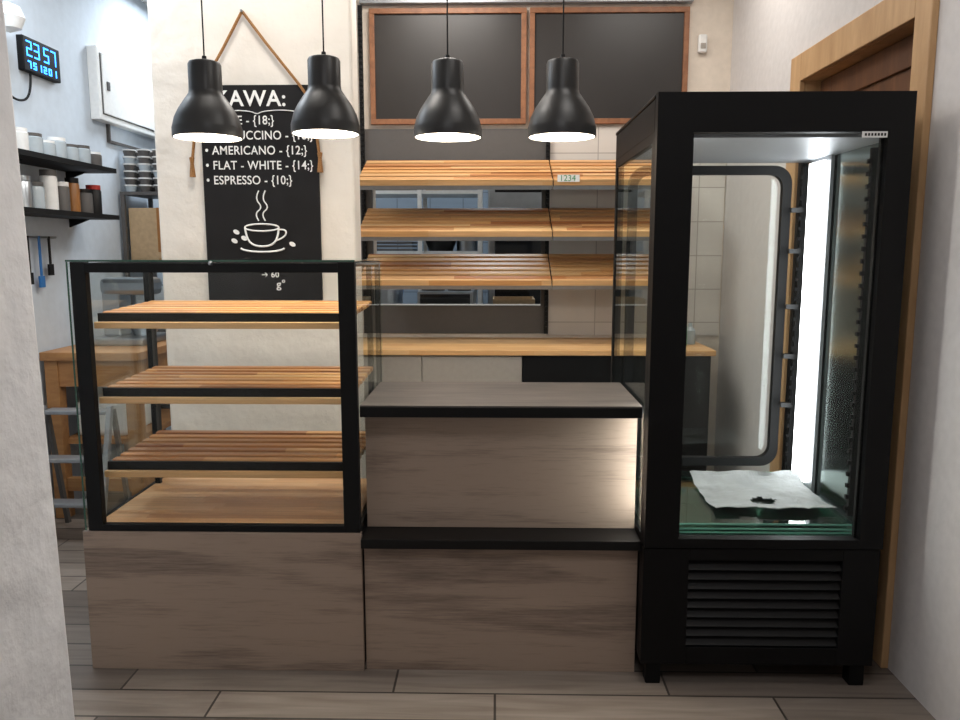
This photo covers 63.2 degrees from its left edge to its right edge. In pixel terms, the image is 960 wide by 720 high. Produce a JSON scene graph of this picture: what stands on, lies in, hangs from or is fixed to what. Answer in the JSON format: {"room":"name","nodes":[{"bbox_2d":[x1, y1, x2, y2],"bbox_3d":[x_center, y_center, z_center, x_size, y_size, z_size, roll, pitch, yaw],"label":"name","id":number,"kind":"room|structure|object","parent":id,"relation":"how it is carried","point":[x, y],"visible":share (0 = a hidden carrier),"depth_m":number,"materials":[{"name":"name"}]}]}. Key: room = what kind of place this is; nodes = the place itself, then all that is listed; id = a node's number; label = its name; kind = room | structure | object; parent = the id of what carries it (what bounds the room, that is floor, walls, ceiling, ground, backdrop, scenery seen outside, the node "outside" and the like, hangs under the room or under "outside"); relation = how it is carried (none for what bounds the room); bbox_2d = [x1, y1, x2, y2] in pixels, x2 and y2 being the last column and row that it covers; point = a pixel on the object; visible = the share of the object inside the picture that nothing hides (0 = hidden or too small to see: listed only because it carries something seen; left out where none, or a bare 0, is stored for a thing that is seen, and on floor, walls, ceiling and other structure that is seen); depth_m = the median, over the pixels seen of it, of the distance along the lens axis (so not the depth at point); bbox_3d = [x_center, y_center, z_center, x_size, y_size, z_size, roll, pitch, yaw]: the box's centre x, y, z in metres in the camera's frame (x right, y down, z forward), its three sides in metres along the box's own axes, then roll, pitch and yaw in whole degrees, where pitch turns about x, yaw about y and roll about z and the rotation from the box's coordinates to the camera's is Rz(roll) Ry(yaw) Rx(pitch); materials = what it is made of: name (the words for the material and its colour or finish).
{"room":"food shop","nodes":[
{"label":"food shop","id":0,"kind":"room"},
{"bbox_2d":[0,0,74,719],"bbox_3d":[-1.190,-0.073,-0.314,0.332,3.100,4.150,0,8,1],"label":"wall","id":1,"kind":"structure","parent":0,"point":[35,678],"depth_m":1.71,"materials":[{"name":"grey paint"}]},
{"bbox_2d":[3,0,170,515],"bbox_3d":[-2.360,-0.736,4.389,0.100,3.100,5.600,0,8,1],"label":"wall","id":2,"kind":"structure","parent":0,"point":[120,28],"depth_m":4.43,"materials":[{"name":"white paint"}]},
{"bbox_2d":[3,2,25,32],"bbox_3d":[-2.228,-1.615,3.672,0.157,0.140,0.140,-6,10,-36],"label":"wall lamp","id":3,"kind":"object","parent":2,"relation":"attached to","point":[14,17],"visible":0.68,"depth_m":3.64,"materials":[{"name":"white plastic"}]},
{"bbox_2d":[12,34,60,100],"bbox_3d":[-2.298,-1.466,3.949,0.037,0.333,0.585,0,8,1],"label":"wall clock","id":4,"kind":"object","parent":2,"relation":"attached to","point":[38,59],"visible":0.87,"depth_m":4.01,"materials":[{"name":"black plastic"}]},
{"bbox_2d":[27,236,56,287],"bbox_3d":[-2.301,-0.481,3.919,0.038,0.286,0.612,0,8,1],"label":"utensil rail","id":5,"kind":"object","parent":2,"relation":"attached to","point":[42,283],"visible":0.56,"depth_m":4.06,"materials":[{"name":"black metal"}]},
{"bbox_2d":[18,148,116,177],"bbox_3d":[-2.197,-0.986,3.972,0.240,0.070,0.950,0,8,1],"label":"storage shelf","id":6,"kind":"object","parent":2,"relation":"attached to","point":[72,168],"visible":0.71,"depth_m":4.02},
{"bbox_2d":[16,127,28,149],"bbox_3d":[-2.173,-1.034,3.667,0.092,0.110,0.092,0,8,1],"label":"storage jar","id":7,"kind":"object","parent":6,"relation":"on","point":[21,132],"visible":0.42,"depth_m":3.64,"materials":[{"name":"white ceramic"}]},
{"bbox_2d":[27,132,43,152],"bbox_3d":[-2.171,-1.045,3.776,0.102,0.100,0.102,0,8,1],"label":"storage jar","id":8,"kind":"object","parent":6,"relation":"on","point":[35,139],"visible":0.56,"depth_m":3.75,"materials":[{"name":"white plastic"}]},
{"bbox_2d":[43,140,55,155],"bbox_3d":[-2.169,-1.050,3.886,0.102,0.080,0.102,0,8,1],"label":"storage jar","id":9,"kind":"object","parent":6,"relation":"on","point":[49,146],"visible":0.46,"depth_m":3.86,"materials":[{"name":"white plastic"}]},
{"bbox_2d":[47,137,66,157],"bbox_3d":[-2.167,-1.080,3.993,0.092,0.110,0.092,0,8,1],"label":"storage jar","id":10,"kind":"object","parent":6,"relation":"on","point":[61,147],"visible":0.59,"depth_m":3.96,"materials":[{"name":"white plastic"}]},
{"bbox_2d":[66,144,79,160],"bbox_3d":[-2.164,-1.086,4.104,0.102,0.090,0.102,0,8,1],"label":"storage jar","id":11,"kind":"object","parent":6,"relation":"on","point":[72,149],"visible":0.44,"depth_m":4.07,"materials":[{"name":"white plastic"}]},
{"bbox_2d":[78,145,90,162],"bbox_3d":[-2.162,-1.108,4.222,0.102,0.100,0.102,0,8,1],"label":"storage jar","id":12,"kind":"object","parent":6,"relation":"on","point":[84,150],"visible":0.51,"depth_m":4.19,"materials":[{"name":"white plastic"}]},
{"bbox_2d":[91,151,101,165],"bbox_3d":[-2.159,-1.115,4.342,0.102,0.080,0.102,0,8,1],"label":"storage jar","id":13,"kind":"object","parent":6,"relation":"on","point":[96,157],"visible":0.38,"depth_m":4.31,"materials":[{"name":"white plastic"}]},
{"bbox_2d":[24,207,119,226],"bbox_3d":[-2.197,-0.728,4.008,0.240,0.070,0.950,0,8,1],"label":"storage shelf","id":14,"kind":"object","parent":2,"relation":"attached to","point":[75,218],"visible":0.67,"depth_m":4.03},
{"bbox_2d":[21,175,33,207],"bbox_3d":[-2.173,-0.797,3.700,0.092,0.150,0.092,0,8,1],"label":"container","id":15,"kind":"object","parent":14,"relation":"on","point":[27,190],"visible":0.38,"depth_m":3.68,"materials":[{"name":"silver metal"}]},
{"bbox_2d":[32,182,45,208],"bbox_3d":[-2.171,-0.802,3.811,0.082,0.130,0.082,0,8,1],"label":"container","id":16,"kind":"object","parent":14,"relation":"on","point":[38,187],"visible":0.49,"depth_m":3.79,"materials":[{"name":"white plastic"}]},
{"bbox_2d":[39,169,58,209],"bbox_3d":[-2.169,-0.854,3.924,0.082,0.200,0.082,0,8,1],"label":"container","id":17,"kind":"object","parent":14,"relation":"on","point":[48,177],"visible":0.74,"depth_m":3.90,"materials":[{"name":"white plastic"}]},
{"bbox_2d":[57,181,70,210],"bbox_3d":[-2.166,-0.844,4.037,0.082,0.150,0.082,0,8,1],"label":"container","id":18,"kind":"object","parent":14,"relation":"on","point":[63,187],"visible":0.52,"depth_m":4.01,"materials":[{"name":"white plastic"}]},
{"bbox_2d":[64,178,80,211],"bbox_3d":[-2.164,-0.874,4.144,0.071,0.180,0.071,0,8,1],"label":"container","id":19,"kind":"object","parent":14,"relation":"on","point":[73,182],"visible":0.57,"depth_m":4.12,"materials":[{"name":"orange plastic"}]},
{"bbox_2d":[80,189,93,212],"bbox_3d":[-2.162,-0.865,4.256,0.092,0.130,0.092,0,8,1],"label":"container","id":20,"kind":"object","parent":14,"relation":"on","point":[86,196],"visible":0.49,"depth_m":4.22,"materials":[{"name":"grey plastic"}]},
{"bbox_2d":[85,185,102,213],"bbox_3d":[-2.160,-0.895,4.363,0.082,0.160,0.082,0,8,1],"label":"container","id":21,"kind":"object","parent":14,"relation":"on","point":[96,190],"visible":0.58,"depth_m":4.34,"materials":[{"name":"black plastic"}]},
{"bbox_2d":[86,45,154,150],"bbox_3d":[-2.256,-1.639,5.027,0.077,0.530,0.880,0,8,1],"label":"electrical panel","id":22,"kind":"object","parent":2,"relation":"attached to","point":[120,91],"visible":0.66,"depth_m":4.83,"materials":[{"name":"white plastic"}]},
{"bbox_2d":[147,0,365,477],"bbox_3d":[-1.020,-0.631,3.644,0.906,3.100,0.150,0,8,1],"label":"wall column","id":23,"kind":"structure","parent":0,"point":[292,29],"depth_m":3.55,"materials":[{"name":"paint"}]},
{"bbox_2d":[189,9,322,299],"bbox_3d":[-1.007,-0.905,3.508,0.607,1.271,0.036,0,8,1],"label":"chalkboard menu","id":24,"kind":"object","parent":23,"relation":"attached to","point":[262,189],"visible":0.84,"depth_m":3.53,"materials":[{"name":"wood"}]},
{"bbox_2d":[376,190,487,303],"bbox_3d":[-0.372,-1.129,7.172,3.760,3.100,0.100,0,8,1],"label":"wall","id":25,"kind":"structure","parent":0,"point":[409,295],"depth_m":7.09,"materials":[{"name":"paint"}]},
{"bbox_2d":[55,491,935,719],"bbox_3d":[-0.051,1.134,2.585,5.400,0.100,10.000,0,8,1],"label":"floor","id":26,"kind":"structure","parent":0,"point":[684,691],"depth_m":2.56,"materials":[{"name":"brown wood"}]},
{"bbox_2d":[43,405,130,522],"bbox_3d":[-2.022,0.560,3.936,0.364,0.660,0.355,0,8,1],"label":"step ladder","id":27,"kind":"object","parent":26,"relation":"on","point":[111,419],"visible":0.56,"depth_m":3.90,"materials":[{"name":"metal"}]},
{"bbox_2d":[39,340,170,517],"bbox_3d":[-2.029,0.346,4.575,0.520,0.905,0.920,0,8,1],"label":"wooden table","id":28,"kind":"object","parent":26,"relation":"on","point":[114,364],"visible":0.4,"depth_m":4.14,"materials":[{"name":"brown wood"}]},
{"bbox_2d":[77,393,151,434],"bbox_3d":[-2.052,0.293,4.427,0.280,0.189,0.400,0,8,1],"label":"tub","id":29,"kind":"object","parent":28,"relation":"in","point":[120,408],"depth_m":4.23,"materials":[{"name":"plastic"}]},
{"bbox_2d":[94,277,165,345],"bbox_3d":[-1.992,-0.286,4.470,0.335,0.374,0.350,0,8,1],"label":"mixer","id":30,"kind":"object","parent":28,"relation":"on","point":[116,292],"visible":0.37,"depth_m":4.38,"materials":[{"name":"silver metal"}]},
{"bbox_2d":[131,329,157,335],"bbox_3d":[-1.929,-0.216,4.484,0.210,0.140,0.210,0,8,1],"label":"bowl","id":31,"kind":"object","parent":30,"relation":"on","point":[134,332],"depth_m":4.43,"materials":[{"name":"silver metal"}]},
{"bbox_2d":[120,192,169,429],"bbox_3d":[-1.938,-0.203,5.264,0.674,1.800,0.424,0,8,1],"label":"shelf unit","id":32,"kind":"object","parent":26,"relation":"on","point":[150,196],"visible":0.13,"depth_m":4.98,"materials":[{"name":"black metal"}]},
{"bbox_2d":[122,149,157,191],"bbox_3d":[-1.948,-1.213,5.021,0.648,0.263,0.182,0,8,1],"label":"paper cups","id":33,"kind":"object","parent":32,"relation":"on","point":[140,167],"visible":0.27,"depth_m":4.95,"materials":[{"name":"white paper"}]},
{"bbox_2d":[123,150,135,156],"bbox_3d":[-2.231,-1.311,4.962,0.076,0.034,0.074,0,8,1],"label":"cup","id":34,"kind":"object","parent":33,"relation":"on","point":[127,153],"depth_m":4.93,"materials":[{"name":"grey ceramic"}]},
{"bbox_2d":[123,158,135,163],"bbox_3d":[-2.231,-1.268,4.968,0.076,0.034,0.074,0,8,1],"label":"cup","id":35,"kind":"object","parent":33,"relation":"on","point":[126,160],"depth_m":4.94,"materials":[{"name":"white ceramic"}]},
{"bbox_2d":[124,165,135,170],"bbox_3d":[-2.231,-1.224,4.974,0.076,0.034,0.074,0,8,1],"label":"cup","id":36,"kind":"object","parent":33,"relation":"on","point":[127,167],"depth_m":4.95,"materials":[{"name":"grey ceramic"}]},
{"bbox_2d":[124,172,136,177],"bbox_3d":[-2.231,-1.180,4.981,0.076,0.034,0.074,0,8,1],"label":"cup","id":37,"kind":"object","parent":33,"relation":"on","point":[127,174],"depth_m":4.95,"materials":[{"name":"grey ceramic"}]},
{"bbox_2d":[124,179,136,184],"bbox_3d":[-2.231,-1.137,4.987,0.076,0.034,0.074,0,8,1],"label":"cup","id":38,"kind":"object","parent":33,"relation":"on","point":[128,181],"depth_m":4.96,"materials":[{"name":"grey ceramic"}]},
{"bbox_2d":[125,186,137,191],"bbox_3d":[-2.231,-1.093,4.993,0.076,0.034,0.074,0,8,1],"label":"cup","id":39,"kind":"object","parent":33,"relation":"on","point":[128,188],"depth_m":4.97,"materials":[{"name":"white ceramic"}]},
{"bbox_2d":[137,150,149,155],"bbox_3d":[-2.137,-1.311,4.960,0.076,0.034,0.074,0,8,1],"label":"cup","id":40,"kind":"object","parent":33,"relation":"on","point":[140,152],"depth_m":4.93,"materials":[{"name":"grey ceramic"}]},
{"bbox_2d":[138,158,150,163],"bbox_3d":[-2.137,-1.267,4.966,0.076,0.034,0.074,0,8,1],"label":"cup","id":41,"kind":"object","parent":33,"relation":"on","point":[141,160],"depth_m":4.94,"materials":[{"name":"grey ceramic"}]},
{"bbox_2d":[138,165,150,170],"bbox_3d":[-2.137,-1.224,4.973,0.076,0.034,0.074,0,8,1],"label":"cup","id":42,"kind":"object","parent":33,"relation":"on","point":[141,167],"depth_m":4.94,"materials":[{"name":"white ceramic"}]},
{"bbox_2d":[139,172,150,177],"bbox_3d":[-2.137,-1.180,4.979,0.076,0.034,0.074,0,8,1],"label":"cup","id":43,"kind":"object","parent":33,"relation":"on","point":[142,174],"depth_m":4.95,"materials":[{"name":"grey ceramic"}]},
{"bbox_2d":[139,179,151,184],"bbox_3d":[-2.137,-1.137,4.985,0.076,0.034,0.074,0,8,1],"label":"cup","id":44,"kind":"object","parent":33,"relation":"on","point":[142,181],"depth_m":4.96,"materials":[{"name":"grey ceramic"}]},
{"bbox_2d":[128,208,161,257],"bbox_3d":[-2.044,-0.831,5.162,0.400,0.330,0.331,0,8,1],"label":"cardboard box","id":45,"kind":"object","parent":32,"relation":"on","point":[144,223],"visible":0.23,"depth_m":5.00,"materials":[{"name":"brown cardboard"}]},
{"bbox_2d":[139,186,151,191],"bbox_3d":[-2.137,-1.093,4.991,0.076,0.034,0.074,0,8,1],"label":"cup","id":46,"kind":"object","parent":32,"relation":"on","point":[143,188],"depth_m":4.96,"materials":[{"name":"grey ceramic"}]},
{"bbox_2d":[135,284,163,303],"bbox_3d":[-1.989,-0.361,5.232,0.490,0.280,0.341,0,8,1],"label":"plastic container","id":47,"kind":"object","parent":32,"relation":"on","point":[139,298],"visible":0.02,"depth_m":5.06,"materials":[{"name":"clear plastic"}]},
{"bbox_2d":[65,258,381,670],"bbox_3d":[-0.865,0.334,2.877,0.945,1.402,0.600,0,8,1],"label":"display case","id":48,"kind":"object","parent":26,"relation":"on","point":[243,551],"visible":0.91,"depth_m":2.66,"materials":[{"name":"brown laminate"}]},
{"bbox_2d":[376,190,482,303],"bbox_3d":[-0.437,-0.512,6.023,0.910,2.200,0.480,0,8,1],"label":"storage rack","id":49,"kind":"object","parent":26,"relation":"on","point":[435,247],"visible":0.27,"depth_m":5.80,"materials":[{"name":"silver metal"}]},
{"bbox_2d":[377,242,416,243],"bbox_3d":[-0.657,-0.897,5.973,0.320,0.016,0.350,0,8,1],"label":"tray","id":50,"kind":"object","parent":49,"relation":"on","point":[377,242],"depth_m":5.80,"materials":[{"name":"grey metal"}]},
{"bbox_2d":[377,245,416,246],"bbox_3d":[-0.657,-0.871,5.976,0.320,0.016,0.350,0,8,1],"label":"tray","id":51,"kind":"object","parent":49,"relation":"on","point":[377,245],"depth_m":5.80,"materials":[{"name":"grey metal"}]},
{"bbox_2d":[377,249,416,250],"bbox_3d":[-0.657,-0.846,5.980,0.320,0.016,0.350,0,8,1],"label":"tray","id":52,"kind":"object","parent":49,"relation":"on","point":[377,249],"depth_m":5.81,"materials":[{"name":"grey metal"}]},
{"bbox_2d":[457,241,477,250],"bbox_3d":[-0.097,-0.900,5.936,0.160,0.140,0.160,0,8,1],"label":"pot","id":53,"kind":"object","parent":49,"relation":"on","point":[461,245],"depth_m":5.87,"materials":[{"name":"silver metal"}]},
{"bbox_2d":[360,382,642,671],"bbox_3d":[0.073,0.578,2.841,0.926,0.930,0.534,0,8,1],"label":"counter","id":54,"kind":"object","parent":26,"relation":"on","point":[500,534],"depth_m":2.66,"materials":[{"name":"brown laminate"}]},
{"bbox_2d":[488,190,541,303],"bbox_3d":[0.415,-0.474,6.111,0.700,2.100,0.752,0,8,1],"label":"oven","id":55,"kind":"object","parent":26,"relation":"on","point":[496,198],"visible":0.06,"depth_m":5.72,"materials":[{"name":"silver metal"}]},
{"bbox_2d":[363,337,715,476],"bbox_3d":[0.075,0.353,4.526,2.370,0.905,0.605,0,8,1],"label":"counter","id":56,"kind":"object","parent":26,"relation":"on","point":[404,359],"depth_m":4.20,"materials":[{"name":"brown wood"}]},
{"bbox_2d":[357,5,651,333],"bbox_3d":[0.183,-1.075,4.425,1.784,1.900,0.400,0,8,1],"label":"shelving","id":57,"kind":"object","parent":56,"relation":"on","point":[397,271],"visible":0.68,"depth_m":4.41,"materials":[{"name":"brown wood"}]},
{"bbox_2d":[363,337,715,355],"bbox_3d":[0.075,-0.080,4.464,2.370,0.030,0.605,0,8,1],"label":"countertop","id":58,"kind":"structure","parent":56,"relation":"on","point":[474,346],"depth_m":4.32,"materials":[{"name":"brown wood"}]},
{"bbox_2d":[522,356,710,476],"bbox_3d":[0.738,0.321,4.515,1.005,0.772,0.580,0,8,1],"label":"fridge","id":59,"kind":"object","parent":56,"relation":"in","point":[534,368],"depth_m":4.19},
{"bbox_2d":[686,323,695,345],"bbox_3d":[1.134,-0.166,4.380,0.181,0.160,0.115,-1,8,-8],"label":"condiment bottles","id":60,"kind":"object","parent":56,"relation":"on","point":[691,331],"visible":0.32,"depth_m":4.40,"materials":[{"name":"white plastic"}]},
{"bbox_2d":[611,91,916,684],"bbox_3d":[0.921,0.087,2.851,0.768,1.900,0.822,0,8,1],"label":"display cabinet","id":61,"kind":"object","parent":26,"relation":"on","point":[722,585],"visible":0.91,"depth_m":2.56,"materials":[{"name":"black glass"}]},
{"bbox_2d":[690,470,836,508],"bbox_3d":[1.032,0.481,2.887,0.429,0.041,0.399,0,8,1],"label":"paper sheet","id":62,"kind":"object","parent":61,"relation":"on","point":[734,488],"visible":1,"depth_m":2.94,"materials":[{"name":"white paper"}]},
{"bbox_2d":[865,133,885,135],"bbox_3d":[1.179,-0.672,2.324,0.063,0.008,0.001,0,8,1],"label":"print","id":63,"kind":"object","parent":61,"relation":"attached to","point":[866,134],"depth_m":2.32},
{"bbox_3d":[-0.165,0.163,5.456,1.350,1.020,0.550,0,8,1],"label":"table","id":64,"kind":"object","parent":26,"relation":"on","visible":0},
{"bbox_2d":[380,289,402,303],"bbox_3d":[-0.641,-0.432,5.356,0.240,0.185,0.240,0,8,1],"label":"steel pot","id":65,"kind":"object","parent":64,"relation":"on","point":[388,296],"visible":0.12,"depth_m":5.26,"materials":[{"name":"silver metal"}]},
{"bbox_2d":[417,289,474,303],"bbox_3d":[-0.226,-0.417,5.345,0.370,0.159,0.410,0,8,1],"label":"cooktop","id":66,"kind":"object","parent":64,"relation":"on","point":[424,296],"visible":0.44,"depth_m":5.14,"materials":[{"name":"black metal"}]},
{"bbox_2d":[493,296,534,303],"bbox_3d":[0.229,-0.382,5.346,0.280,0.089,0.300,0,8,1],"label":"cardboard tray","id":67,"kind":"object","parent":64,"relation":"on","point":[496,299],"visible":0.43,"depth_m":5.20,"materials":[{"name":"brown cardboard"}]},
{"bbox_2d":[356,0,733,470],"bbox_3d":[0.028,-0.787,4.747,2.860,3.100,0.120,0,8,1],"label":"wall","id":68,"kind":"structure","parent":0,"point":[710,71],"depth_m":4.54,"materials":[{"name":"white paint"}]},
{"bbox_2d":[369,7,526,124],"bbox_3d":[-0.186,-1.706,4.543,0.910,0.647,0.033,0,8,1],"label":"blackboard","id":69,"kind":"object","parent":68,"relation":"attached to","point":[490,43],"visible":0.94,"depth_m":4.53,"materials":[{"name":"black"}]},
{"bbox_2d":[360,129,545,333],"bbox_3d":[-0.158,-0.763,4.686,1.130,1.210,0.015,0,8,1],"label":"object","id":70,"kind":"structure","parent":68,"relation":"attached to","point":[380,144],"depth_m":4.67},
{"bbox_2d":[359,0,693,5],"bbox_3d":[0.261,-2.067,4.476,1.910,0.040,0.050,0,8,1],"label":"trim","id":71,"kind":"structure","parent":68,"relation":"attached to","point":[361,2],"depth_m":4.46,"materials":[{"name":"metal"}]},
{"bbox_2d":[529,6,689,123],"bbox_3d":[0.744,-1.703,4.524,0.915,0.647,0.033,0,8,1],"label":"blackboard","id":72,"kind":"object","parent":68,"relation":"attached to","point":[626,56],"visible":0.66,"depth_m":4.51,"materials":[{"name":"black"}]},
{"bbox_2d":[547,127,725,334],"bbox_3d":[0.927,-0.760,4.666,1.040,1.230,0.012,0,8,1],"label":"wall tiles","id":73,"kind":"structure","parent":68,"relation":"attached to","point":[570,312],"depth_m":4.67,"materials":[{"name":"beige tile"}]},
{"bbox_2d":[697,34,706,52],"bbox_3d":[1.281,-1.821,4.491,0.050,0.100,0.044,0,8,1],"label":"sensor","id":74,"kind":"object","parent":68,"relation":"attached to","point":[702,38],"visible":1,"depth_m":4.47,"materials":[{"name":"white plastic"}]},
{"bbox_2d":[714,0,959,719],"bbox_3d":[1.509,-0.446,2.330,0.200,3.100,9.600,0,8,1],"label":"wall","id":75,"kind":"structure","parent":0,"point":[924,648],"depth_m":2.53,"materials":[{"name":"paint"}]},
{"bbox_2d":[769,0,939,667],"bbox_3d":[1.411,-0.148,3.117,0.025,2.290,1.170,0,8,1],"label":"door frame","id":76,"kind":"structure","parent":75,"relation":"attached to","point":[885,18],"depth_m":2.61,"materials":[{"name":"brown wood"}]},
{"bbox_2d":[805,21,914,90],"bbox_3d":[1.534,-0.102,3.111,0.220,2.200,1.010,0,8,1],"label":"lining","id":77,"kind":"object","parent":75,"relation":"attached to","point":[814,83],"depth_m":2.96,"materials":[{"name":"brown wood"}]},
{"bbox_2d":[859,68,910,90],"bbox_3d":[1.524,-0.091,3.112,0.040,2.158,0.946,0,8,1],"label":"leaf","id":78,"kind":"object","parent":77,"relation":"attached to","point":[900,81],"visible":0.02,"depth_m":2.82,"materials":[{"name":"brown wood"}]},
{"bbox_3d":[-0.051,-2.035,2.138,5.400,0.100,10.000,0,8,1],"label":"ceiling","id":79,"kind":"structure","parent":0,"visible":0},
{"bbox_2d":[171,0,242,142],"bbox_3d":[-0.887,-1.369,2.451,0.220,1.305,0.220,0,8,1],"label":"pendant lamp","id":80,"kind":"object","parent":79,"relation":"hanging from","point":[205,114],"visible":1,"depth_m":2.47,"materials":[{"name":"black metal"}]},
{"bbox_2d":[291,0,359,138],"bbox_3d":[-0.501,-1.374,2.443,0.220,1.294,0.220,0,8,1],"label":"pendant lamp","id":81,"kind":"object","parent":79,"relation":"hanging from","point":[324,111],"visible":1,"depth_m":2.46,"materials":[{"name":"black metal"}]},
{"bbox_2d":[414,0,481,141],"bbox_3d":[-0.104,-1.367,2.436,0.220,1.306,0.220,0,8,1],"label":"pendant lamp","id":82,"kind":"object","parent":79,"relation":"hanging from","point":[447,115],"visible":1,"depth_m":2.45,"materials":[{"name":"black metal"}]},
{"bbox_2d":[528,0,595,141],"bbox_3d":[0.264,-1.366,2.428,0.220,1.306,0.220,0,8,1],"label":"pendant lamp","id":83,"kind":"object","parent":79,"relation":"hanging from","point":[562,114],"visible":1,"depth_m":2.44,"materials":[{"name":"black metal"}]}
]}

